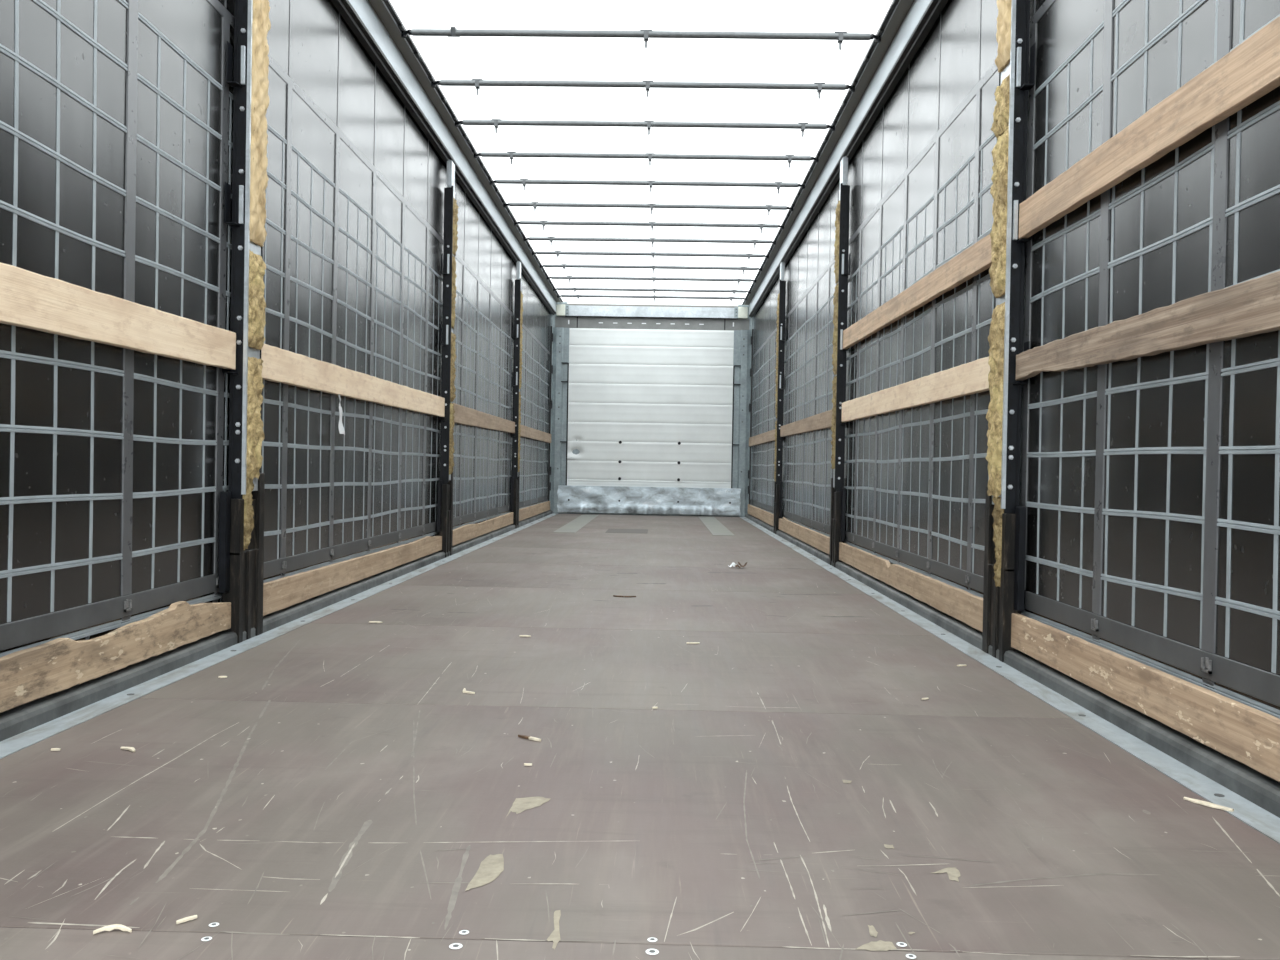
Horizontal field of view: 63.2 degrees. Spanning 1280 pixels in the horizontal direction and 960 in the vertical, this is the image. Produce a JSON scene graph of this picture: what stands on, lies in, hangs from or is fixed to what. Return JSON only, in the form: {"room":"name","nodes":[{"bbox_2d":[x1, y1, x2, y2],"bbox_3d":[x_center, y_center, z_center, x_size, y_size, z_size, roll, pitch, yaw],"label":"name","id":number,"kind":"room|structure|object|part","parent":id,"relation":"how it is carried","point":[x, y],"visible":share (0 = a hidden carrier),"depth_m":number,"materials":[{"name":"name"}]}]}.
{"room":"loading area","nodes":[
{"label":"loading area","id":0,"kind":"room"},
{"bbox_2d":[0,514,1279,959],"bbox_3d":[-0.018,0.564,6.663,2.720,0.082,13.550,1,1,1],"label":"floor","id":1,"kind":"structure","parent":0,"point":[791,790],"depth_m":1.88,"materials":[{"name":"wood"}]},
{"bbox_2d":[93,924,131,933],"bbox_3d":[-0.665,0.567,1.316,0.045,0.007,0.015,1,1,-8],"label":"chip","id":2,"kind":"object","parent":1,"relation":"on","point":[114,926],"visible":1,"depth_m":1.31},
{"bbox_2d":[121,747,134,751],"bbox_3d":[-1.048,0.552,2.138,0.045,0.006,0.014,1,1,33],"label":"chip","id":3,"kind":"object","parent":1,"relation":"on","point":[132,749],"visible":1,"depth_m":2.13,"materials":[{"name":"beige wood"}]},
{"bbox_2d":[176,915,196,923],"bbox_3d":[-0.588,0.570,1.349,0.006,0.005,0.026,2,1,45],"label":"chip","id":4,"kind":"object","parent":1,"relation":"on","point":[185,919],"visible":1,"depth_m":1.35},
{"bbox_2d":[463,688,474,693],"bbox_3d":[-0.457,0.557,2.739,0.020,0.005,0.061,1,1,-35],"label":"chip","id":5,"kind":"object","parent":1,"relation":"on","point":[464,689],"visible":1,"depth_m":2.73,"materials":[{"name":"beige wood"}]},
{"bbox_2d":[518,735,540,740],"bbox_3d":[-0.242,0.566,2.281,0.064,0.005,0.009,1,1,36],"label":"chip","id":6,"kind":"object","parent":1,"relation":"on","point":[521,736],"visible":1,"depth_m":2.28,"materials":[{"name":"beige plant"}]},
{"bbox_3d":[-0.662,0.461,11.380,0.206,0.002,3.720,1,1,1],"label":"wear plate","id":7,"kind":"part","parent":1,"relation":"part of","materials":[{"name":"grey metal"}]},
{"bbox_3d":[-0.084,0.573,3.225,2.328,0.022,1.272,1,1,1],"label":"panel","id":8,"kind":"part","parent":1,"relation":"part of","materials":[{"name":"brown wood"}]},
{"bbox_3d":[-0.134,0.600,0.601,2.328,0.022,1.421,1,1,1],"label":"panel","id":9,"kind":"part","parent":1,"relation":"part of","materials":[{"name":"brown wood"}]},
{"bbox_3d":[-0.059,0.559,4.500,2.328,0.022,1.272,1,1,1],"label":"panel","id":10,"kind":"part","parent":1,"relation":"part of","materials":[{"name":"brown wood"}]},
{"bbox_2d":[613,595,635,596],"bbox_3d":[-0.072,0.541,4.834,0.108,0.005,0.032,1,1,1],"label":"leaf fragment","id":11,"kind":"object","parent":1,"relation":"on","point":[613,595],"visible":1,"depth_m":4.83,"materials":[{"name":"grey"}]},
{"bbox_3d":[-0.035,0.545,5.774,2.328,0.022,1.272,1,1,1],"label":"panel","id":12,"kind":"part","parent":1,"relation":"part of","materials":[{"name":"brown wood"}]},
{"bbox_3d":[-0.010,0.532,7.049,2.328,0.022,1.272,1,1,1],"label":"panel","id":13,"kind":"part","parent":1,"relation":"part of","materials":[{"name":"brown wood"}]},
{"bbox_3d":[-0.108,0.586,1.950,2.328,0.022,1.272,1,1,1],"label":"panel","id":14,"kind":"part","parent":1,"relation":"part of","materials":[{"name":"brown wood"}]},
{"bbox_3d":[0.014,0.518,8.324,2.328,0.022,1.272,1,1,1],"label":"panel","id":15,"kind":"part","parent":1,"relation":"part of","materials":[{"name":"brown wood"}]},
{"bbox_3d":[0.039,0.505,9.598,2.328,0.022,1.272,1,1,1],"label":"panel","id":16,"kind":"part","parent":1,"relation":"part of","materials":[{"name":"brown wood"}]},
{"bbox_3d":[0.063,0.492,10.873,2.328,0.022,1.272,1,1,1],"label":"panel","id":17,"kind":"part","parent":1,"relation":"part of","materials":[{"name":"brown wood"}]},
{"bbox_3d":[0.088,0.478,12.148,2.328,0.022,1.272,1,1,1],"label":"panel","id":18,"kind":"part","parent":1,"relation":"part of","materials":[{"name":"brown wood"}]},
{"bbox_3d":[0.106,0.468,13.096,2.328,0.022,0.618,1,1,1],"label":"panel","id":19,"kind":"part","parent":1,"relation":"part of","materials":[{"name":"brown wood"}]},
{"bbox_3d":[0.804,0.487,11.352,0.202,0.002,3.720,1,1,1],"label":"wear plate","id":20,"kind":"part","parent":1,"relation":"part of","materials":[{"name":"grey metal"}]},
{"bbox_2d":[728,562,746,567],"bbox_3d":[0.597,0.517,6.350,0.119,0.037,0.077,1,1,1],"label":"dry leaf","id":21,"kind":"object","parent":1,"relation":"on","point":[733,563],"visible":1,"depth_m":6.35,"materials":[{"name":"brown plant"}]},
{"bbox_2d":[1183,797,1233,811],"bbox_3d":[1.037,0.592,1.901,0.018,0.005,0.085,1,1,-38],"label":"chip","id":22,"kind":"object","parent":1,"relation":"on","point":[1197,801],"visible":1,"depth_m":1.89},
{"bbox_2d":[390,0,892,303],"bbox_3d":[0.031,-2.216,6.658,2.670,0.006,13.600,1,1,1],"label":"ceiling","id":23,"kind":"structure","parent":0,"point":[463,57],"depth_m":6.19,"materials":[{"name":"white plastic"}]},
{"bbox_2d":[401,27,880,50],"bbox_3d":[0.000,-2.161,5.072,2.343,0.109,0.060,1,1,1],"label":"bow","id":24,"kind":"object","parent":23,"relation":"attached to","point":[839,36],"visible":1,"depth_m":5.07,"materials":[{"name":"grey metal"}]},
{"bbox_2d":[431,79,854,98],"bbox_3d":[0.013,-2.158,5.735,2.343,0.088,0.057,1,1,1],"label":"bow","id":25,"kind":"object","parent":23,"relation":"attached to","point":[819,86],"visible":1,"depth_m":5.73,"materials":[{"name":"grey metal"}]},
{"bbox_2d":[455,119,834,136],"bbox_3d":[0.025,-2.165,6.395,2.343,0.088,0.057,1,1,1],"label":"bow","id":26,"kind":"object","parent":23,"relation":"attached to","point":[496,123],"visible":1,"depth_m":6.39,"materials":[{"name":"grey metal"}]},
{"bbox_2d":[474,151,818,167],"bbox_3d":[0.038,-2.171,7.050,2.343,0.088,0.057,1,1,1],"label":"bow","id":27,"kind":"object","parent":23,"relation":"attached to","point":[510,154],"visible":1,"depth_m":7.04,"materials":[{"name":"grey metal"}]},
{"bbox_2d":[490,179,804,193],"bbox_3d":[0.051,-2.179,7.715,2.343,0.088,0.057,1,1,1],"label":"bow","id":28,"kind":"object","parent":23,"relation":"attached to","point":[523,182],"visible":1,"depth_m":7.71,"materials":[{"name":"grey metal"}]},
{"bbox_2d":[503,202,792,215],"bbox_3d":[0.064,-2.186,8.384,2.343,0.088,0.057,1,1,1],"label":"bow","id":29,"kind":"object","parent":23,"relation":"attached to","point":[534,205],"visible":1,"depth_m":8.38,"materials":[{"name":"grey metal"}]},
{"bbox_2d":[514,220,783,233],"bbox_3d":[0.075,-2.192,9.009,2.343,0.088,0.057,1,1,1],"label":"bow","id":30,"kind":"object","parent":23,"relation":"attached to","point":[543,223],"visible":1,"depth_m":9.01,"materials":[{"name":"grey metal"}]},
{"bbox_2d":[523,237,775,248],"bbox_3d":[0.088,-2.199,9.637,2.343,0.088,0.057,1,1,1],"label":"bow","id":31,"kind":"object","parent":23,"relation":"attached to","point":[551,239],"visible":1,"depth_m":9.63,"materials":[{"name":"grey metal"}]},
{"bbox_2d":[532,251,768,261],"bbox_3d":[0.100,-2.205,10.266,2.343,0.088,0.057,1,1,1],"label":"bow","id":32,"kind":"object","parent":23,"relation":"attached to","point":[557,253],"visible":1,"depth_m":10.26,"materials":[{"name":"grey metal"}]},
{"bbox_2d":[540,264,761,274],"bbox_3d":[0.112,-2.212,10.928,2.343,0.088,0.057,1,1,1],"label":"bow","id":33,"kind":"object","parent":23,"relation":"attached to","point":[743,268],"visible":1,"depth_m":10.92,"materials":[{"name":"grey metal"}]},
{"bbox_2d":[546,276,755,285],"bbox_3d":[0.125,-2.220,11.598,2.343,0.088,0.057,1,1,1],"label":"bow","id":34,"kind":"object","parent":23,"relation":"attached to","point":[569,278],"visible":1,"depth_m":11.60,"materials":[{"name":"grey metal"}]},
{"bbox_2d":[553,287,750,295],"bbox_3d":[0.139,-2.227,12.328,2.343,0.088,0.057,1,1,1],"label":"bow","id":35,"kind":"object","parent":23,"relation":"attached to","point":[654,290],"visible":1,"depth_m":12.32,"materials":[{"name":"grey metal"}]},
{"bbox_2d":[557,294,746,302],"bbox_3d":[0.149,-2.233,12.828,2.343,0.088,0.057,1,1,1],"label":"bow","id":36,"kind":"object","parent":23,"relation":"attached to","point":[562,295],"visible":1,"depth_m":12.82,"materials":[{"name":"grey metal"}]},
{"bbox_2d":[548,302,753,516],"bbox_3d":[0.135,-0.873,13.379,2.800,2.815,0.205,1,1,1],"label":"wall","id":37,"kind":"structure","parent":0,"point":[650,404],"depth_m":13.39,"materials":[{"name":"metal"}]},
{"bbox_2d":[0,510,551,741],"bbox_3d":[-1.286,0.482,6.671,0.057,0.039,13.520,1,1,1],"label":"floor side rail","id":38,"kind":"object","parent":37,"relation":"attached to","point":[27,716],"depth_m":2.98,"materials":[{"name":"metal"}]},
{"bbox_2d":[0,601,230,712],"bbox_3d":[-1.382,0.439,1.742,0.022,0.131,3.330,1,1,1],"label":"wooden board","id":39,"kind":"object","parent":38,"relation":"on","point":[59,664],"visible":1,"depth_m":2.61,"materials":[{"name":"brown wood"}]},
{"bbox_2d":[218,0,270,642],"bbox_3d":[-1.309,-0.749,3.486,0.079,2.568,0.255,1,1,1],"label":"post","id":40,"kind":"object","parent":38,"relation":"on","point":[241,512],"visible":0.99,"depth_m":3.43,"materials":[{"name":"black paint"}]},
{"bbox_2d":[0,263,235,369],"bbox_3d":[-1.369,-0.386,1.738,0.026,0.159,3.340,1,1,1],"label":"wooden board","id":41,"kind":"object","parent":40,"relation":"attached to","point":[28,299],"visible":1,"depth_m":2.60,"materials":[{"name":"brown wood"}]},
{"bbox_3d":[-1.298,-0.908,3.491,0.005,1.890,0.136,1,1,1],"label":"plate","id":42,"kind":"part","parent":40,"relation":"part of","materials":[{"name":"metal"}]},
{"bbox_2d":[263,536,441,615],"bbox_3d":[-1.317,0.412,5.163,0.022,0.114,3.080,1,1,1],"label":"wooden board","id":43,"kind":"object","parent":38,"relation":"on","point":[282,593],"visible":0.98,"depth_m":4.53,"materials":[{"name":"brown wood"}]},
{"bbox_2d":[437,159,458,557],"bbox_3d":[-1.245,-0.784,6.785,0.079,2.568,0.255,1,1,1],"label":"post","id":44,"kind":"object","parent":38,"relation":"on","point":[448,263],"visible":1,"depth_m":6.72,"materials":[{"name":"metal"}]},
{"bbox_2d":[261,344,444,416],"bbox_3d":[-1.303,-0.443,5.163,0.026,0.140,3.098,1,1,1],"label":"wooden board","id":45,"kind":"object","parent":44,"relation":"attached to","point":[279,365],"visible":0.95,"depth_m":4.52,"materials":[{"name":"brown wood"}]},
{"bbox_2d":[338,394,344,434],"bbox_3d":[-1.302,-0.285,4.551,0.016,0.174,0.092,1,1,1],"label":"tag","id":46,"kind":"object","parent":45,"relation":"hanging from","point":[340,425],"visible":1,"depth_m":4.53,"materials":[{"name":"white plastic"}]},
{"bbox_3d":[-1.235,-0.943,6.790,0.005,1.890,0.136,1,1,1],"label":"plate","id":47,"kind":"part","parent":44,"relation":"part of","materials":[{"name":"metal"}]},
{"bbox_2d":[453,403,514,432],"bbox_3d":[-1.240,-0.471,8.441,0.026,0.136,3.050,1,1,1],"label":"wooden board","id":48,"kind":"object","parent":44,"relation":"attached to","point":[463,415],"visible":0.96,"depth_m":8.05,"materials":[{"name":"brown wood"}]},
{"bbox_2d":[452,512,512,545],"bbox_3d":[-1.253,0.377,8.445,0.022,0.115,3.040,1,1,1],"label":"wooden board","id":49,"kind":"object","parent":38,"relation":"on","point":[464,533],"visible":0.93,"depth_m":8.10,"materials":[{"name":"brown wood"}]},
{"bbox_2d":[510,261,523,528],"bbox_3d":[-1.183,-0.818,10.044,0.077,2.568,0.255,1,1,1],"label":"post","id":50,"kind":"object","parent":38,"relation":"on","point":[518,297],"visible":0.99,"depth_m":9.98,"materials":[{"name":"metal"}]},
{"bbox_2d":[520,424,550,442],"bbox_3d":[-1.177,-0.512,11.740,0.026,0.115,3.130,1,1,1],"label":"wooden board","id":51,"kind":"object","parent":50,"relation":"attached to","point":[527,432],"visible":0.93,"depth_m":11.56,"materials":[{"name":"brown wood"}]},
{"bbox_2d":[519,501,549,520],"bbox_3d":[-1.190,0.341,11.749,0.022,0.116,3.130,1,1,1],"label":"wooden board","id":52,"kind":"object","parent":38,"relation":"on","point":[524,513],"visible":0.94,"depth_m":11.55,"materials":[{"name":"brown wood"}]},
{"bbox_2d":[0,513,557,758],"bbox_3d":[-1.250,0.513,6.671,0.135,0.024,13.520,1,1,1],"label":"trim","id":53,"kind":"structure","parent":37,"relation":"attached to","point":[11,745],"depth_m":2.95,"materials":[{"name":"metal"}]},
{"bbox_2d":[331,0,562,314],"bbox_3d":[-1.210,-2.144,6.642,0.181,0.176,13.520,1,1,1],"label":"roof rail","id":54,"kind":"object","parent":37,"relation":"attached to","point":[376,24],"depth_m":6.13,"materials":[{"name":"metal"}]},
{"bbox_2d":[0,0,550,656],"bbox_3d":[-1.304,-0.845,6.723,0.041,2.752,13.350,1,1,1],"label":"curtain","id":55,"kind":"object","parent":54,"relation":"hanging from","point":[116,116],"visible":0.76,"depth_m":3.27,"materials":[{"name":"plastic"}]},
{"bbox_3d":[-1.151,-0.867,13.355,0.021,2.513,0.078,1,1,1],"label":"hinge post","id":56,"kind":"part","parent":37,"relation":"part of","materials":[{"name":"metal"}]},
{"bbox_3d":[-1.034,-0.765,13.412,0.209,2.393,0.063,1,1,1],"label":"corner post","id":57,"kind":"part","parent":37,"relation":"part of","materials":[{"name":"metal"}]},
{"bbox_3d":[-0.935,-2.185,13.357,0.049,0.140,0.005,1,1,1],"label":"plate","id":58,"kind":"part","parent":37,"relation":"part of","materials":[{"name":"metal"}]},
{"bbox_3d":[0.117,-0.116,13.414,2.114,0.243,0.027,1,1,1],"label":"panel","id":59,"kind":"part","parent":37,"relation":"part of","materials":[{"name":"white metal"}]},
{"bbox_3d":[0.114,0.058,13.416,2.114,0.100,0.027,1,1,1],"label":"panel","id":60,"kind":"part","parent":37,"relation":"part of","materials":[{"name":"white metal"}]},
{"bbox_3d":[0.113,0.261,13.359,2.357,0.343,0.090,1,1,1],"label":"kick plate","id":61,"kind":"part","parent":37,"relation":"part of","materials":[{"name":"silver metal"}]},
{"bbox_3d":[0.122,-0.364,13.416,2.114,0.249,0.066,1,1,1],"label":"panel","id":62,"kind":"part","parent":37,"relation":"part of","materials":[{"name":"white metal"}]},
{"bbox_3d":[0.131,-0.861,13.406,2.114,0.248,0.027,1,1,1],"label":"panel","id":63,"kind":"part","parent":37,"relation":"part of","materials":[{"name":"white metal"}]},
{"bbox_3d":[0.126,-0.613,13.411,2.114,0.245,0.030,1,1,1],"label":"panel","id":64,"kind":"part","parent":37,"relation":"part of","materials":[{"name":"white metal"}]},
{"bbox_3d":[0.135,-1.111,13.403,2.114,0.248,0.027,1,1,1],"label":"panel","id":65,"kind":"part","parent":37,"relation":"part of","materials":[{"name":"white metal"}]},
{"bbox_3d":[0.139,-1.361,13.401,2.114,0.248,0.027,1,1,1],"label":"panel","id":66,"kind":"part","parent":37,"relation":"part of","materials":[{"name":"white metal"}]},
{"bbox_3d":[0.148,-1.833,13.396,2.114,0.215,0.027,1,1,1],"label":"panel","id":67,"kind":"part","parent":37,"relation":"part of","materials":[{"name":"white metal"}]},
{"bbox_3d":[0.144,-1.605,13.398,2.114,0.236,0.027,1,1,1],"label":"panel","id":68,"kind":"part","parent":37,"relation":"part of","materials":[{"name":"white metal"}]},
{"bbox_3d":[1.232,-2.146,13.315,0.049,0.140,0.005,1,1,1],"label":"plate","id":69,"kind":"part","parent":37,"relation":"part of","materials":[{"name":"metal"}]},
{"bbox_3d":[1.295,-0.724,13.367,0.219,2.393,0.063,1,1,1],"label":"corner post","id":70,"kind":"part","parent":37,"relation":"part of","materials":[{"name":"metal"}]},
{"bbox_3d":[1.419,-0.821,13.306,0.021,2.513,0.078,1,1,1],"label":"hinge post","id":71,"kind":"part","parent":37,"relation":"part of","materials":[{"name":"metal"}]},
{"bbox_2d":[742,0,948,317],"bbox_3d":[1.268,-2.100,6.595,0.181,0.176,13.520,1,1,1],"label":"roof rail","id":72,"kind":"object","parent":37,"relation":"attached to","point":[906,24],"depth_m":6.00,"materials":[{"name":"metal"}]},
{"bbox_2d":[750,0,1279,718],"bbox_3d":[1.318,-0.798,6.673,0.041,2.752,13.350,1,1,1],"label":"curtain","id":73,"kind":"object","parent":72,"relation":"hanging from","point":[1150,485],"visible":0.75,"depth_m":2.90,"materials":[{"name":"plastic"}]},
{"bbox_2d":[740,517,1279,843],"bbox_3d":[1.214,0.557,6.624,0.135,0.024,13.520,1,1,1],"label":"trim","id":74,"kind":"structure","parent":37,"relation":"attached to","point":[1256,817],"depth_m":2.50,"materials":[{"name":"metal"}]},
{"bbox_2d":[745,514,1279,817],"bbox_3d":[1.251,0.527,6.623,0.057,0.039,13.520,1,1,1],"label":"floor side rail","id":75,"kind":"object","parent":37,"relation":"attached to","point":[1250,784],"depth_m":2.53,"materials":[{"name":"metal"}]},
{"bbox_2d":[748,504,773,526],"bbox_3d":[1.352,0.386,11.634,0.022,0.119,3.263,1,1,1],"label":"wooden board","id":76,"kind":"object","parent":75,"relation":"on","point":[763,515],"visible":0.96,"depth_m":11.44,"materials":[{"name":"brown wood"}]},
{"bbox_2d":[773,262,785,533],"bbox_3d":[1.321,-0.772,9.866,0.077,2.568,0.255,1,1,1],"label":"post","id":77,"kind":"object","parent":75,"relation":"on","point":[781,300],"visible":0.99,"depth_m":9.80,"materials":[{"name":"metal"}]},
{"bbox_2d":[749,429,774,446],"bbox_3d":[1.369,-0.465,11.625,0.026,0.113,3.263,1,1,1],"label":"wooden board","id":78,"kind":"object","parent":77,"relation":"attached to","point":[768,436],"visible":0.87,"depth_m":11.49,"materials":[{"name":"brown wood"}]},
{"bbox_2d":[779,517,829,553],"bbox_3d":[1.287,0.417,8.245,0.022,0.127,3.083,1,1,1],"label":"wooden board","id":79,"kind":"object","parent":75,"relation":"on","point":[815,539],"visible":0.92,"depth_m":7.94,"materials":[{"name":"brown wood"}]},
{"bbox_2d":[829,156,850,566],"bbox_3d":[1.257,-0.738,6.567,0.079,2.568,0.255,1,1,1],"label":"post","id":80,"kind":"object","parent":75,"relation":"on","point":[842,256],"visible":0.98,"depth_m":6.50,"materials":[{"name":"metal"}]},
{"bbox_2d":[780,410,832,436],"bbox_3d":[1.304,-0.427,8.241,0.026,0.123,3.093,1,1,1],"label":"wooden board","id":81,"kind":"object","parent":80,"relation":"attached to","point":[823,420],"visible":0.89,"depth_m":7.88,"materials":[{"name":"brown wood"}]},
{"bbox_3d":[1.252,-0.897,6.573,0.005,1.890,0.136,1,1,1],"label":"plate","id":82,"kind":"part","parent":80,"relation":"part of","materials":[{"name":"metal"}]},
{"bbox_2d":[841,357,989,421],"bbox_3d":[1.242,-0.397,5.002,0.026,0.137,2.973,1,1,1],"label":"wooden board","id":83,"kind":"object","parent":80,"relation":"attached to","point":[970,378],"visible":0.96,"depth_m":4.44,"materials":[{"name":"brown wood"}]},
{"bbox_2d":[843,234,991,348],"bbox_3d":[1.250,-0.838,4.997,0.026,0.155,2.973,1,1,1],"label":"wooden board","id":84,"kind":"object","parent":80,"relation":"attached to","point":[976,259],"visible":0.97,"depth_m":4.45,"materials":[{"name":"brown wood"}]},
{"bbox_2d":[839,542,982,631],"bbox_3d":[1.225,0.458,5.006,0.022,0.114,2.963,1,1,1],"label":"wooden board","id":85,"kind":"object","parent":75,"relation":"on","point":[966,607],"visible":0.95,"depth_m":4.44,"materials":[{"name":"brown wood"}]},
{"bbox_2d":[982,0,1035,661],"bbox_3d":[1.194,-0.704,3.388,0.081,2.568,0.255,1,1,1],"label":"post","id":86,"kind":"object","parent":75,"relation":"on","point":[1005,520],"visible":0.99,"depth_m":3.33,"materials":[{"name":"black paint"}]},
{"bbox_3d":[1.191,-0.863,3.394,0.005,1.890,0.136,1,1,1],"label":"plate","id":87,"kind":"part","parent":86,"relation":"part of","materials":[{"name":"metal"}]},
{"bbox_2d":[1015,271,1279,380],"bbox_3d":[1.177,-0.318,1.665,0.026,0.138,3.291,1,1,1],"label":"wooden board","id":88,"kind":"object","parent":86,"relation":"attached to","point":[1251,307],"visible":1,"depth_m":2.30,"materials":[{"name":"brown wood"}]},
{"bbox_2d":[1018,16,1279,238],"bbox_3d":[1.185,-0.791,1.660,0.026,0.139,3.291,1,1,1],"label":"wooden board","id":89,"kind":"object","parent":86,"relation":"attached to","point":[1250,71],"visible":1,"depth_m":2.34,"materials":[{"name":"brown wood"}]},
{"bbox_2d":[1011,613,1279,781],"bbox_3d":[1.160,0.494,1.668,0.022,0.110,3.280,1,1,1],"label":"wooden board","id":90,"kind":"object","parent":75,"relation":"on","point":[1250,736],"visible":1,"depth_m":2.31,"materials":[{"name":"brown wood"}]}
]}

